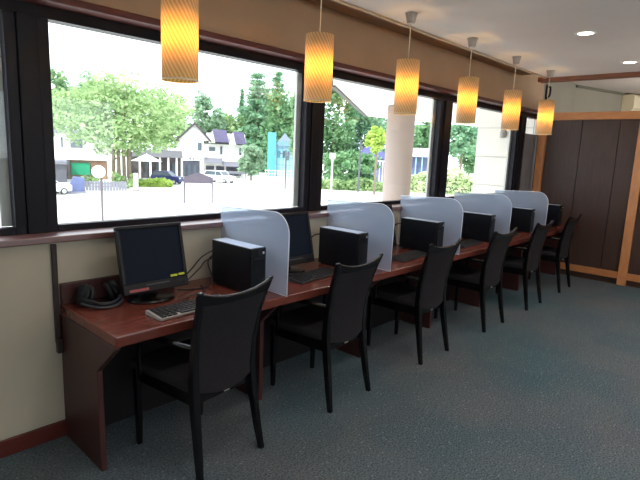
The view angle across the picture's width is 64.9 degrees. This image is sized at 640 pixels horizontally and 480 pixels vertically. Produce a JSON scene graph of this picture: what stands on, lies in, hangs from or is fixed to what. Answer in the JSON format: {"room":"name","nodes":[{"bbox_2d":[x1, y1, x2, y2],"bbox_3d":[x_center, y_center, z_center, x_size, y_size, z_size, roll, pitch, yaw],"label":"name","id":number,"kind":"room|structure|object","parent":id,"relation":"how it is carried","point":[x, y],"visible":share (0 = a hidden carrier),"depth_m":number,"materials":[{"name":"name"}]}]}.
{"room":"computer lab","nodes":[
{"label":"computer lab","id":0,"kind":"room"},
{"bbox_2d":[0,150,473,226],"bbox_3d":[-0.782,-8.507,75.729,500.000,0.300,410.000,11,13,42],"label":"ground","id":1,"kind":"structure","parent":0,"point":[258,193],"depth_m":44.57,"materials":[{"name":"concrete"}]},
{"bbox_2d":[55,160,66,181],"bbox_3d":[-30.669,-7.978,57.875,2.892,2.344,5.600,-3,11,-27],"label":"shed","id":2,"kind":"object","parent":1,"relation":"on","point":[60,165],"visible":0.36,"depth_m":56.05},
{"bbox_2d":[50,66,74,159],"bbox_3d":[-38.160,-17.523,73.899,5.515,15.033,5.038,-3,11,-27],"label":"street tree","id":3,"kind":"object","parent":1,"relation":"on","point":[61,81],"visible":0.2,"depth_m":72.80,"materials":[{"name":"green plant"}]},
{"bbox_2d":[56,181,71,194],"bbox_3d":[-23.201,-4.605,42.880,1.690,1.450,3.410,11,13,41],"label":"car","id":4,"kind":"object","parent":1,"relation":"on","point":[62,188],"visible":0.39,"depth_m":43.10,"materials":[{"name":"white paint"}]},
{"bbox_2d":[67,176,85,193],"bbox_3d":[-21.982,-4.983,45.366,1.513,1.441,2.200,-2,11,-26],"label":"stack","id":5,"kind":"object","parent":1,"relation":"on","point":[77,183],"visible":0.93,"depth_m":44.70,"materials":[{"name":"plastic"}]},
{"bbox_2d":[53,129,107,179],"bbox_3d":[-30.396,-10.934,64.569,6.158,5.892,7.900,-2,11,-25],"label":"house","id":6,"kind":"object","parent":1,"relation":"on","point":[81,159],"visible":0.63,"depth_m":61.53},
{"bbox_2d":[70,69,108,120],"bbox_3d":[-49.838,-26.370,108.300,9.743,19.709,8.498,-2,11,-24],"label":"street tree","id":7,"kind":"object","parent":1,"relation":"on","point":[85,71],"visible":0.08,"depth_m":105.34,"materials":[{"name":"green plant"}]},
{"bbox_2d":[81,175,98,185],"bbox_3d":[-22.717,-6.010,49.704,1.814,1.526,1.750,-2,11,-24],"label":"shrub","id":8,"kind":"object","parent":1,"relation":"on","point":[91,178],"visible":0.43,"depth_m":49.48,"materials":[{"name":"green plant"}]},
{"bbox_2d":[92,165,104,219],"bbox_3d":[-8.590,-1.073,19.652,0.490,3.647,0.490,-2,11,-23],"label":"sign","id":9,"kind":"object","parent":1,"relation":"on","point":[98,171],"visible":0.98,"depth_m":19.32,"materials":[{"name":"metal"}]},
{"bbox_2d":[84,181,126,190],"bbox_3d":[-20.482,-5.173,47.974,3.860,0.945,0.121,-2,11,-23],"label":"fence","id":10,"kind":"object","parent":1,"relation":"on","point":[122,185],"visible":0.87,"depth_m":48.01,"materials":[{"name":"wood"}]},
{"bbox_2d":[52,69,197,186],"bbox_3d":[-20.740,-11.555,52.648,15.503,11.995,13.394,5,10,16],"label":"street tree","id":11,"kind":"object","parent":1,"relation":"on","point":[131,104],"visible":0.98,"depth_m":50.89,"materials":[{"name":"green plant"}]},
{"bbox_2d":[111,171,139,187],"bbox_3d":[-20.111,-6.153,51.740,2.643,1.838,2.131,2,10,-3],"label":"shrub","id":12,"kind":"object","parent":1,"relation":"on","point":[118,177],"visible":0.49,"depth_m":51.50,"materials":[{"name":"green plant"}]},
{"bbox_2d":[133,173,138,190],"bbox_3d":[-18.241,-5.752,49.852,0.600,1.723,0.400,-1,11,-20],"label":"sign","id":13,"kind":"object","parent":1,"relation":"on","point":[135,175],"visible":1,"depth_m":49.75,"materials":[{"name":"white paint"}]},
{"bbox_2d":[131,153,161,176],"bbox_3d":[-21.580,-9.030,62.700,3.469,3.502,3.469,-6,13,-41],"label":"parasol","id":14,"kind":"object","parent":1,"relation":"on","point":[147,158],"visible":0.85,"depth_m":61.74,"materials":[{"name":"fabric"}]},
{"bbox_2d":[127,177,173,186],"bbox_3d":[-19.410,-6.432,56.248,5.787,1.177,3.609,-1,10,-19],"label":"hedge","id":15,"kind":"object","parent":1,"relation":"on","point":[155,182],"visible":0.62,"depth_m":55.31,"materials":[{"name":"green plant"}]},
{"bbox_2d":[127,146,182,177],"bbox_3d":[-23.017,-10.850,70.106,7.294,4.429,6.600,-1,10,-18],"label":"shop","id":16,"kind":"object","parent":1,"relation":"on","point":[172,160],"visible":0.55,"depth_m":69.37,"materials":[{"name":"white paint"}]},
{"bbox_2d":[150,170,183,183],"bbox_3d":[-18.444,-7.565,60.871,3.710,1.500,1.690,4,10,8],"label":"car","id":17,"kind":"object","parent":1,"relation":"on","point":[171,175],"visible":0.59,"depth_m":60.14,"materials":[{"name":"blue paint"}]},
{"bbox_2d":[150,88,189,149],"bbox_3d":[-28.924,-20.758,94.618,8.919,15.052,7.521,-1,10,-17],"label":"street tree","id":18,"kind":"object","parent":1,"relation":"on","point":[170,138],"visible":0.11,"depth_m":93.60,"materials":[{"name":"green plant"}]},
{"bbox_2d":[184,172,212,203],"bbox_3d":[-9.845,-4.224,40.785,2.286,2.506,0.120,0,10,-14],"label":"gazebo","id":19,"kind":"object","parent":1,"relation":"on","point":[198,177],"visible":1,"depth_m":40.63,"materials":[{"name":"white"}]},
{"bbox_2d":[185,90,229,143],"bbox_3d":[-23.845,-22.524,103.631,10.499,15.854,8.165,0,10,-13],"label":"street tree","id":20,"kind":"object","parent":1,"relation":"on","point":[202,102],"visible":0.7,"depth_m":101.45,"materials":[{"name":"green plant"}]},
{"bbox_2d":[176,122,245,178],"bbox_3d":[-17.386,-14.388,80.746,10.691,8.206,11.200,0,10,-12],"label":"gabled building","id":21,"kind":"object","parent":1,"relation":"on","point":[198,156],"visible":0.85,"depth_m":77.12,"materials":[{"name":"paint"}]},
{"bbox_2d":[204,170,235,182],"bbox_3d":[-13.340,-8.423,66.865,4.210,1.550,1.690,7,11,26],"label":"car","id":22,"kind":"object","parent":1,"relation":"on","point":[219,175],"visible":0.75,"depth_m":66.19,"materials":[{"name":"white paint"}]},
{"bbox_2d":[209,112,252,144],"bbox_3d":[-18.405,-20.903,106.853,11.065,12.002,8.963,1,10,-10],"label":"street tree","id":23,"kind":"object","parent":1,"relation":"on","point":[227,118],"visible":0.27,"depth_m":104.39,"materials":[{"name":"green plant"}]},
{"bbox_2d":[237,88,244,128],"bbox_3d":[-17.208,-24.312,110.493,3.343,17.563,3.567,1,10,-9],"label":"conifer tree","id":24,"kind":"object","parent":1,"relation":"on","point":[241,104],"visible":0.27,"depth_m":109.14,"materials":[{"name":"green plant"}]},
{"bbox_2d":[227,72,270,172],"bbox_3d":[-13.067,-23.530,103.929,16.138,21.589,15.587,1,10,-7],"label":"conifer tree","id":25,"kind":"object","parent":1,"relation":"on","point":[255,98],"visible":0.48,"depth_m":102.52,"materials":[{"name":"green plant"}]},
{"bbox_2d":[236,144,265,180],"bbox_3d":[-10.063,-11.413,73.677,4.248,5.368,3.502,1,10,-8],"label":"street tree","id":26,"kind":"object","parent":1,"relation":"on","point":[245,163],"visible":1,"depth_m":72.81,"materials":[{"name":"green plant"}]},
{"bbox_2d":[244,85,272,132],"bbox_3d":[-13.541,-27.601,123.031,16.269,20.241,13.447,1,10,-7],"label":"street tree","id":27,"kind":"object","parent":1,"relation":"on","point":[263,87],"visible":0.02,"depth_m":120.42,"materials":[{"name":"green plant"}]},
{"bbox_2d":[257,70,288,152],"bbox_3d":[-8.684,-24.434,104.243,9.423,20.640,9.904,1,10,-5],"label":"conifer tree","id":28,"kind":"object","parent":1,"relation":"on","point":[277,79],"visible":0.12,"depth_m":102.31,"materials":[{"name":"green plant"}]},
{"bbox_2d":[259,88,293,153],"bbox_3d":[-6.439,-20.753,97.121,8.412,16.017,8.182,-5,12,-37],"label":"street tree","id":29,"kind":"object","parent":1,"relation":"on","point":[283,120],"visible":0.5,"depth_m":95.07,"materials":[{"name":"green plant"}]},
{"bbox_2d":[265,169,291,179],"bbox_3d":[-5.649,-10.351,79.914,6.129,1.500,0.082,2,10,-4],"label":"railing","id":30,"kind":"object","parent":1,"relation":"on","point":[268,170],"visible":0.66,"depth_m":79.80,"materials":[{"name":"white paint"}]},
{"bbox_2d":[267,132,292,176],"bbox_3d":[-7.017,-15.358,90.749,4.720,7.533,7.500,2,10,-5],"label":"building","id":31,"kind":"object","parent":1,"relation":"on","point":[275,160],"visible":0.76,"depth_m":87.52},
{"bbox_2d":[280,150,291,188],"bbox_3d":[-4.099,-8.375,59.907,1.400,4.593,0.320,2,10,-4],"label":"utility pole","id":32,"kind":"object","parent":1,"relation":"on","point":[285,153],"visible":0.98,"depth_m":59.70,"materials":[{"name":"metal"}]},
{"bbox_2d":[288,91,294,156],"bbox_3d":[-1.901,-16.139,70.784,5.089,17.069,4.142,2,10,-2],"label":"street tree","id":33,"kind":"object","parent":1,"relation":"on","point":[292,105],"visible":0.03,"depth_m":70.64,"materials":[{"name":"green plant"}]},
{"bbox_2d":[330,153,334,190],"bbox_3d":[1.408,-8.084,59.917,0.640,4.464,0.200,3,10,1],"label":"signal post","id":34,"kind":"object","parent":1,"relation":"on","point":[332,155],"visible":1,"depth_m":59.73,"materials":[{"name":"metal"}]},
{"bbox_2d":[322,79,363,178],"bbox_3d":[2.581,-16.975,76.630,8.401,18.023,7.198,3,10,2],"label":"street tree","id":35,"kind":"object","parent":1,"relation":"on","point":[338,135],"visible":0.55,"depth_m":75.60,"materials":[{"name":"green plant"}]},
{"bbox_2d":[322,149,381,182],"bbox_3d":[3.996,-9.399,65.724,7.364,5.053,7.845,9,12,35],"label":"bush","id":36,"kind":"object","parent":1,"relation":"on","point":[350,158],"visible":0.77,"depth_m":64.57,"materials":[{"name":"green plant"}]},
{"bbox_2d":[322,177,382,191],"bbox_3d":[4.054,-6.992,62.754,8.816,2.022,2.690,3,10,3],"label":"hedge","id":37,"kind":"object","parent":1,"relation":"on","point":[366,184],"visible":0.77,"depth_m":61.87,"materials":[{"name":"green plant"}]},
{"bbox_2d":[355,140,363,191],"bbox_3d":[4.676,-8.769,59.775,1.400,6.129,0.320,3,10,4],"label":"utility pole","id":38,"kind":"object","parent":1,"relation":"on","point":[360,143],"visible":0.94,"depth_m":59.64,"materials":[{"name":"metal"}]},
{"bbox_2d":[343,105,386,171],"bbox_3d":[7.237,-16.665,82.595,9.128,14.061,7.875,3,10,4],"label":"street tree","id":39,"kind":"object","parent":1,"relation":"on","point":[362,127],"visible":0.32,"depth_m":80.25,"materials":[{"name":"green plant"}]},
{"bbox_2d":[361,147,384,181],"bbox_3d":[7.822,-11.701,76.103,5.145,6.562,7.500,3,10,5],"label":"house","id":40,"kind":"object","parent":1,"relation":"on","point":[380,172],"visible":0.11,"depth_m":72.97,"materials":[{"name":"white paint"}]},
{"bbox_2d":[363,125,385,194],"bbox_3d":[6.363,-8.895,56.355,2.820,7.685,2.679,-3,11,-30],"label":"maple tree","id":41,"kind":"object","parent":1,"relation":"on","point":[376,139],"visible":0.98,"depth_m":55.60,"materials":[{"name":"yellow plant"}]},
{"bbox_2d":[382,105,415,200],"bbox_3d":[1.265,0.372,8.888,0.600,5.295,0.600,11,13,42],"label":"porch column","id":42,"kind":"structure","parent":1,"relation":"on","point":[400,129],"depth_m":8.39,"materials":[{"name":"paint"}]},
{"bbox_2d":[333,80,479,125],"bbox_3d":[2.145,-2.355,9.105,4.170,0.060,9.450,11,13,42],"label":"soffit","id":43,"kind":"structure","parent":42,"relation":"on","point":[373,102],"depth_m":7.83,"materials":[{"name":"paint"}]},
{"bbox_2d":[332,81,366,116],"bbox_3d":[0.576,-2.301,8.512,0.058,0.070,4.907,4,10,9],"label":"trim","id":44,"kind":"structure","parent":43,"relation":"attached to","point":[334,87],"depth_m":7.35,"materials":[{"name":"metal"}]},
{"bbox_2d":[383,127,422,152],"bbox_3d":[14.101,-16.291,91.209,8.752,10.932,7.567,4,10,8],"label":"street tree","id":45,"kind":"object","parent":1,"relation":"on","point":[417,137],"visible":0.02,"depth_m":88.92,"materials":[{"name":"green plant"}]},
{"bbox_2d":[411,148,427,174],"bbox_3d":[16.976,-11.887,81.447,4.927,5.841,7.000,4,10,11],"label":"shed","id":46,"kind":"object","parent":1,"relation":"on","point":[420,155],"visible":0.43,"depth_m":79.65,"materials":[{"name":"white"}]},
{"bbox_2d":[413,121,429,147],"bbox_3d":[19.956,-17.322,93.758,7.984,12.566,6.465,4,10,11],"label":"street tree","id":47,"kind":"object","parent":1,"relation":"on","point":[425,129],"visible":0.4,"depth_m":91.80,"materials":[{"name":"green plant"}]},
{"bbox_2d":[410,167,473,194],"bbox_3d":[15.449,-7.320,62.584,9.995,3.617,2.606,5,10,13],"label":"hedge","id":48,"kind":"object","parent":1,"relation":"on","point":[457,183],"visible":0.52,"depth_m":61.53,"materials":[{"name":"plant"}]},
{"bbox_2d":[449,124,477,174],"bbox_3d":[17.085,-10.240,61.129,4.947,9.572,4.148,5,10,15],"label":"street tree","id":49,"kind":"object","parent":1,"relation":"on","point":[465,136],"visible":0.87,"depth_m":60.17,"materials":[{"name":"green plant"}]},
{"bbox_2d":[456,148,475,175],"bbox_3d":[26.638,-14.681,88.958,5.593,9.554,5.531,5,10,16],"label":"street tree","id":50,"kind":"object","parent":1,"relation":"on","point":[468,167],"visible":0.31,"depth_m":88.64,"materials":[{"name":"green plant"}]},
{"bbox_2d":[0,0,575,440],"bbox_3d":[1.048,-0.778,4.923,0.200,2.900,15.100,11,13,42],"label":"wall","id":51,"kind":"structure","parent":0,"point":[31,368],"depth_m":2.88,"materials":[{"name":"paint"}]},
{"bbox_2d":[0,10,27,235],"bbox_3d":[-2.067,-0.454,1.681,0.085,1.040,1.897,11,13,42],"label":"window","id":52,"kind":"structure","parent":51,"relation":"in","point":[12,182],"depth_m":2.34,"materials":[{"name":"metal"}]},
{"bbox_2d":[15,11,48,233],"bbox_3d":[-1.383,-0.532,2.397,0.098,1.016,0.090,11,13,42],"label":"trim","id":53,"kind":"structure","parent":51,"relation":"attached to","point":[26,25],"depth_m":2.36,"materials":[{"name":"wood"}]},
{"bbox_2d":[0,419,66,458],"bbox_3d":[-0.529,0.851,3.406,0.014,0.085,10.030,11,13,42],"label":"baseboard","id":54,"kind":"structure","parent":51,"relation":"in","point":[21,442],"depth_m":2.47,"materials":[{"name":"brown wood"}]},
{"bbox_2d":[50,244,62,353],"bbox_3d":[-1.281,0.290,2.451,0.034,0.545,0.026,11,13,42],"label":"batten","id":55,"kind":"object","parent":51,"relation":"attached to","point":[53,247],"visible":1,"depth_m":2.45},
{"bbox_2d":[0,204,401,247],"bbox_3d":[-0.533,-0.126,3.277,0.175,0.032,10.030,11,13,42],"label":"sill","id":56,"kind":"structure","parent":51,"relation":"on","point":[107,232],"depth_m":2.51,"materials":[{"name":"brown wood"}]},
{"bbox_2d":[0,0,536,231],"bbox_3d":[-0.569,-0.676,3.251,0.095,1.060,10.050,11,13,42],"label":"window","id":57,"kind":"structure","parent":51,"relation":"in","point":[302,109],"depth_m":2.86,"materials":[{"name":"metal"}]},
{"bbox_2d":[18,0,537,114],"bbox_3d":[-0.493,-1.199,3.095,0.162,0.034,10.030,11,13,42],"label":"trim","id":58,"kind":"structure","parent":51,"relation":"attached to","point":[75,6],"depth_m":2.96,"materials":[{"name":"brown wood"}]},
{"bbox_2d":[308,102,321,210],"bbox_3d":[-0.066,-0.720,3.787,0.098,1.016,0.090,11,13,42],"label":"trim","id":59,"kind":"structure","parent":51,"relation":"attached to","point":[315,107],"depth_m":3.76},
{"bbox_2d":[317,99,443,209],"bbox_3d":[0.575,-0.830,4.468,0.085,1.040,1.787,11,13,42],"label":"window","id":60,"kind":"structure","parent":51,"relation":"in","point":[437,109],"depth_m":5.03,"materials":[{"name":"metal"}]},
{"bbox_2d":[305,0,546,78],"bbox_3d":[-0.629,-1.685,2.514,0.320,0.425,9.100,11,13,42],"label":"cove","id":61,"kind":"object","parent":51,"relation":"attached to","point":[329,4],"visible":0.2,"depth_m":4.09,"materials":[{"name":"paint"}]},
{"bbox_2d":[437,100,450,197],"bbox_3d":[1.235,-0.905,5.159,0.098,1.016,0.090,11,13,42],"label":"trim","id":62,"kind":"structure","parent":51,"relation":"attached to","point":[447,104],"depth_m":5.11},
{"bbox_2d":[443,102,519,198],"bbox_3d":[1.879,-1.016,5.844,0.085,1.040,1.765,11,13,42],"label":"window","id":63,"kind":"structure","parent":51,"relation":"in","point":[513,134],"depth_m":6.42,"materials":[{"name":"metal"}]},
{"bbox_2d":[512,116,524,190],"bbox_3d":[2.542,-1.091,6.538,0.098,1.016,0.090,11,13,42],"label":"trim","id":64,"kind":"structure","parent":51,"relation":"attached to","point":[522,118],"depth_m":6.49,"materials":[{"name":"wood"}]},
{"bbox_2d":[517,117,537,190],"bbox_3d":[2.826,-1.150,6.843,0.085,1.040,0.640,11,13,42],"label":"window","id":65,"kind":"structure","parent":51,"relation":"in","point":[529,142],"depth_m":6.80,"materials":[{"name":"glass"}]},
{"bbox_2d":[545,84,551,99],"bbox_3d":[3.013,-1.948,6.628,0.069,0.200,0.040,11,13,42],"label":"wall bracket","id":66,"kind":"object","parent":51,"relation":"attached to","point":[550,87],"visible":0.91,"depth_m":6.62,"materials":[{"name":"black plastic"}]},
{"bbox_2d":[0,272,639,479],"bbox_3d":[3.272,1.169,3.078,6.320,0.120,15.100,11,13,42],"label":"floor","id":67,"kind":"structure","parent":0,"point":[550,391],"depth_m":2.94,"materials":[{"name":"carpet"}]},
{"bbox_2d":[129,276,273,479],"bbox_3d":[-0.589,0.599,2.473,0.568,0.896,0.479,10,12,37],"label":"office chair","id":68,"kind":"object","parent":67,"relation":"on","point":[218,357],"visible":0.98,"depth_m":2.31,"materials":[{"name":"black wood"}]},
{"bbox_2d":[59,223,578,471],"bbox_3d":[1.015,0.355,4.527,0.606,0.803,6.100,11,13,42],"label":"computer desk","id":69,"kind":"object","parent":67,"relation":"on","point":[99,345],"visible":0.44,"depth_m":2.68,"materials":[{"name":"brown wood"}]},
{"bbox_2d":[74,279,123,308],"bbox_3d":[-1.068,0.266,2.483,0.194,0.107,0.232,11,13,42],"label":"headset","id":70,"kind":"object","parent":69,"relation":"on","point":[84,294],"visible":1,"depth_m":2.44,"materials":[{"name":"black plastic"}]},
{"bbox_2d":[74,284,90,304],"bbox_3d":[-1.155,0.264,2.450,0.102,0.099,0.065,11,13,42],"label":"ear cup","id":71,"kind":"object","parent":70,"relation":"on","point":[83,291],"depth_m":2.43,"materials":[{"name":"black plastic"}]},
{"bbox_2d":[89,285,94,300],"bbox_3d":[-1.144,0.271,2.473,0.099,0.096,0.058,11,13,42],"label":"cushion","id":72,"kind":"object","parent":70,"relation":"on","point":[91,289],"depth_m":2.45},
{"bbox_2d":[103,282,115,299],"bbox_3d":[-1.069,0.260,2.552,0.099,0.096,0.058,11,13,42],"label":"cushion","id":73,"kind":"object","parent":70,"relation":"on","point":[110,287],"depth_m":2.52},
{"bbox_2d":[108,279,120,297],"bbox_3d":[-1.048,0.249,2.564,0.102,0.099,0.065,11,13,42],"label":"ear cup","id":74,"kind":"object","parent":70,"relation":"on","point":[113,290],"depth_m":2.52,"materials":[{"name":"black plastic"}]},
{"bbox_2d":[113,222,188,304],"bbox_3d":[-0.868,0.113,2.585,0.195,0.389,0.356,11,13,42],"label":"computer monitor","id":75,"kind":"object","parent":69,"relation":"on","point":[150,257],"visible":1,"depth_m":2.55,"materials":[{"name":"black plastic"}]},
{"bbox_2d":[145,294,218,320],"bbox_3d":[-0.632,0.326,2.477,0.135,0.028,0.420,11,13,40],"label":"keyboard","id":76,"kind":"object","parent":69,"relation":"on","point":[175,310],"visible":0.56,"depth_m":2.38,"materials":[{"name":"plastic"}]},
{"bbox_2d":[178,255,212,290],"bbox_3d":[-0.669,0.181,2.853,0.071,0.185,0.330,7,11,24],"label":"cable","id":77,"kind":"object","parent":69,"relation":"on","point":[211,255],"visible":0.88,"depth_m":2.87,"materials":[{"name":"rubber"}]},
{"bbox_2d":[212,238,265,291],"bbox_3d":[-0.465,0.146,2.859,0.368,0.263,0.102,11,13,42],"label":"computer tower","id":78,"kind":"object","parent":69,"relation":"on","point":[237,265],"visible":0.8,"depth_m":2.79,"materials":[{"name":"black metal"}]},
{"bbox_2d":[221,206,289,296],"bbox_3d":[-0.390,0.042,2.912,0.612,0.457,0.006,11,13,42],"label":"divider","id":79,"kind":"object","parent":69,"relation":"on","point":[268,229],"visible":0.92,"depth_m":2.82,"materials":[{"name":"plastic"}]},
{"bbox_2d":[281,212,314,275],"bbox_3d":[-0.202,0.019,3.288,0.195,0.389,0.356,11,13,42],"label":"computer monitor","id":80,"kind":"object","parent":69,"relation":"on","point":[301,251],"visible":0.51,"depth_m":3.31,"materials":[{"name":"black plastic"}]},
{"bbox_2d":[288,266,333,283],"bbox_3d":[-0.031,0.221,3.222,0.135,0.028,0.420,10,12,36],"label":"keyboard","id":81,"kind":"object","parent":69,"relation":"on","point":[320,273],"visible":0.93,"depth_m":3.17,"materials":[{"name":"plastic"}]},
{"bbox_2d":[318,226,368,265],"bbox_3d":[0.159,0.058,3.518,0.368,0.263,0.102,11,13,42],"label":"computer tower","id":82,"kind":"object","parent":69,"relation":"on","point":[348,247],"visible":0.79,"depth_m":3.46,"materials":[{"name":"black metal"}]},
{"bbox_2d":[327,200,394,270],"bbox_3d":[0.273,-0.053,3.611,0.612,0.457,0.006,11,13,42],"label":"divider","id":83,"kind":"object","parent":69,"relation":"on","point":[376,219],"visible":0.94,"depth_m":3.53,"materials":[{"name":"plastic"}]},
{"bbox_2d":[386,205,396,246],"bbox_3d":[0.459,-0.075,3.985,0.195,0.389,0.356,11,13,42],"label":"computer monitor","id":84,"kind":"object","parent":69,"relation":"on","point":[389,206],"visible":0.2,"depth_m":4.08,"materials":[{"name":"black plastic"}]},
{"bbox_2d":[392,250,426,261],"bbox_3d":[0.706,0.123,3.957,0.135,0.028,0.420,10,12,37],"label":"keyboard","id":85,"kind":"object","parent":69,"relation":"on","point":[415,254],"visible":0.94,"depth_m":3.90,"materials":[{"name":"plastic"}]},
{"bbox_2d":[399,217,444,251],"bbox_3d":[0.858,-0.042,4.255,0.368,0.263,0.102,11,13,42],"label":"computer tower","id":86,"kind":"object","parent":69,"relation":"on","point":[415,233],"visible":0.82,"depth_m":4.21,"materials":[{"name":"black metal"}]},
{"bbox_2d":[398,195,462,254],"bbox_3d":[0.936,-0.147,4.311,0.612,0.457,0.006,11,13,42],"label":"divider","id":87,"kind":"object","parent":69,"relation":"on","point":[449,211],"visible":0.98,"depth_m":4.23,"materials":[{"name":"plastic"}]},
{"bbox_2d":[460,239,482,248],"bbox_3d":[1.356,0.031,4.644,0.135,0.028,0.420,10,13,38],"label":"keyboard","id":88,"kind":"object","parent":69,"relation":"on","point":[467,243],"visible":0.77,"depth_m":4.63,"materials":[{"name":"plastic"}]},
{"bbox_2d":[461,211,495,241],"bbox_3d":[1.525,-0.137,4.959,0.368,0.263,0.102,11,13,42],"label":"computer tower","id":89,"kind":"object","parent":69,"relation":"on","point":[476,226],"visible":0.74,"depth_m":4.88,"materials":[{"name":"black metal"}]},
{"bbox_2d":[454,192,511,233],"bbox_3d":[1.599,-0.241,5.010,0.612,0.457,0.006,11,13,42],"label":"divider","id":90,"kind":"object","parent":69,"relation":"on","point":[500,205],"visible":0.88,"depth_m":4.92,"materials":[{"name":"plastic"}]},
{"bbox_2d":[495,190,547,229],"bbox_3d":[2.261,-0.336,5.709,0.612,0.457,0.006,11,13,42],"label":"divider","id":91,"kind":"object","parent":69,"relation":"on","point":[538,201],"visible":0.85,"depth_m":5.60,"materials":[{"name":"plastic"}]},
{"bbox_2d":[509,207,534,232],"bbox_3d":[2.220,-0.236,5.693,0.368,0.263,0.102,11,13,42],"label":"computer tower","id":92,"kind":"object","parent":69,"relation":"on","point":[521,218],"visible":0.62,"depth_m":5.60,"materials":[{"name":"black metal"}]},
{"bbox_2d":[546,204,562,225],"bbox_3d":[2.853,-0.326,6.361,0.368,0.263,0.102,11,13,42],"label":"computer tower","id":93,"kind":"object","parent":69,"relation":"on","point":[554,212],"visible":0.51,"depth_m":6.25,"materials":[{"name":"black metal"}]},
{"bbox_2d":[268,253,382,412],"bbox_3d":[0.019,0.506,3.147,0.568,0.896,0.479,11,13,40],"label":"office chair","id":94,"kind":"object","parent":67,"relation":"on","point":[340,319],"visible":0.93,"depth_m":3.00,"materials":[{"name":"black wood"}]},
{"bbox_2d":[366,238,461,364],"bbox_3d":[0.703,0.408,3.877,0.567,0.896,0.479,11,13,42],"label":"office chair","id":95,"kind":"object","parent":67,"relation":"on","point":[429,294],"visible":0.93,"depth_m":3.73,"materials":[{"name":"black wood"}]},
{"bbox_2d":[434,227,516,332],"bbox_3d":[1.403,0.309,4.609,0.567,0.896,0.479,11,13,42],"label":"office chair","id":96,"kind":"object","parent":67,"relation":"on","point":[489,276],"visible":0.9,"depth_m":4.44,"materials":[{"name":"black wood"}]},
{"bbox_2d":[495,220,553,310],"bbox_3d":[2.058,0.215,5.306,0.568,0.896,0.479,11,13,42],"label":"office chair","id":97,"kind":"object","parent":67,"relation":"on","point":[530,263],"visible":0.84,"depth_m":5.10,"materials":[{"name":"black wood"}]},
{"bbox_2d":[522,214,581,292],"bbox_3d":[2.732,0.115,6.041,0.568,0.896,0.479,11,13,41],"label":"office chair","id":98,"kind":"object","parent":67,"relation":"on","point":[552,254],"visible":0.73,"depth_m":5.83,"materials":[{"name":"black wood"}]},
{"bbox_2d":[342,0,639,77],"bbox_3d":[1.554,-1.218,0.509,5.680,0.480,9.100,11,13,42],"label":"ceiling","id":99,"kind":"structure","parent":0,"point":[541,32],"depth_m":3.60,"materials":[{"name":"paint"}]},
{"bbox_2d":[161,0,198,83],"bbox_3d":[-0.596,-1.014,2.141,0.159,0.653,0.159,11,13,42],"label":"pendant lamp","id":100,"kind":"object","parent":99,"relation":"hanging from","point":[179,18],"visible":1,"depth_m":2.11,"materials":[{"name":"yellow"}]},
{"bbox_2d":[303,0,333,102],"bbox_3d":[-0.001,-1.099,2.769,0.159,0.653,0.159,11,13,42],"label":"pendant lamp","id":101,"kind":"object","parent":99,"relation":"hanging from","point":[319,47],"visible":1,"depth_m":2.73,"materials":[{"name":"yellow"}]},
{"bbox_2d":[393,11,419,114],"bbox_3d":[0.595,-1.184,3.398,0.159,0.653,0.159,11,13,42],"label":"pendant lamp","id":102,"kind":"object","parent":99,"relation":"hanging from","point":[407,69],"visible":1,"depth_m":3.36,"materials":[{"name":"yellow paper"}]},
{"bbox_2d":[455,37,478,123],"bbox_3d":[1.190,-1.269,4.026,0.159,0.653,0.159,11,13,42],"label":"pendant lamp","id":103,"kind":"object","parent":99,"relation":"hanging from","point":[468,86],"visible":1,"depth_m":3.99,"materials":[{"name":"fabric"}]},
{"bbox_2d":[500,56,521,129],"bbox_3d":[1.786,-1.354,4.655,0.159,0.653,0.159,11,13,42],"label":"pendant lamp","id":104,"kind":"object","parent":99,"relation":"hanging from","point":[510,113],"visible":1,"depth_m":4.62,"materials":[{"name":"yellow paper"}]},
{"bbox_2d":[535,70,554,134],"bbox_3d":[2.381,-1.438,5.283,0.159,0.653,0.159,11,13,42],"label":"pendant lamp","id":105,"kind":"object","parent":99,"relation":"hanging from","point":[545,115],"visible":1,"depth_m":5.25,"materials":[{"name":"yellow paper"}]},
{"bbox_2d":[574,31,596,35],"bbox_3d":[1.935,-1.506,3.667,0.148,0.005,0.148,11,13,42],"label":"recessed light","id":106,"kind":"object","parent":99,"relation":"in","point":[581,33],"visible":1,"depth_m":3.67,"materials":[{"name":"white paint"}]},
{"bbox_2d":[538,71,639,82],"bbox_3d":[4.627,-1.415,3.869,5.765,0.050,0.120,11,13,42],"label":"beam","id":107,"kind":"structure","parent":99,"relation":"attached to","point":[624,74],"depth_m":5.40,"materials":[{"name":"brown wood"}]},
{"bbox_2d":[472,109,533,193],"bbox_3d":[2.708,0.583,7.807,0.850,5.368,0.326,11,13,42],"label":"wall","id":108,"kind":"structure","parent":0,"point":[491,150],"depth_m":7.50,"materials":[{"name":"concrete"}]},
{"bbox_2d":[500,130,506,137],"bbox_3d":[2.652,-1.535,7.291,0.090,0.110,0.094,11,13,42],"label":"light","id":109,"kind":"object","parent":108,"relation":"attached to","point":[503,133],"visible":0.98,"depth_m":7.26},
{"bbox_2d":[532,111,639,287],"bbox_3d":[5.160,-0.217,4.936,6.068,2.125,0.120,11,13,42],"label":"wall partition","id":110,"kind":"structure","parent":0,"point":[589,164],"depth_m":6.41,"materials":[{"name":"brown wood"}]},
{"bbox_2d":[573,87,622,111],"bbox_3d":[5.340,-2.160,8.423,3.639,0.510,0.040,-3,11,-30],"label":"wall","id":111,"kind":"structure","parent":0,"point":[585,100],"depth_m":7.75,"materials":[{"name":"paint"}]},
{"bbox_2d":[621,94,639,110],"bbox_3d":[5.233,-2.198,8.206,0.780,0.269,0.208,-3,11,-30],"label":"air conditioner","id":112,"kind":"object","parent":111,"relation":"attached to","point":[631,102],"visible":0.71,"depth_m":7.99,"materials":[{"name":"beige plastic"}]},
{"bbox_2d":[571,77,639,94],"bbox_3d":[6.465,-2.042,5.918,6.020,0.312,5.600,11,13,42],"label":"ceiling","id":113,"kind":"structure","parent":0,"point":[625,85],"depth_m":7.38,"materials":[{"name":"paint"}]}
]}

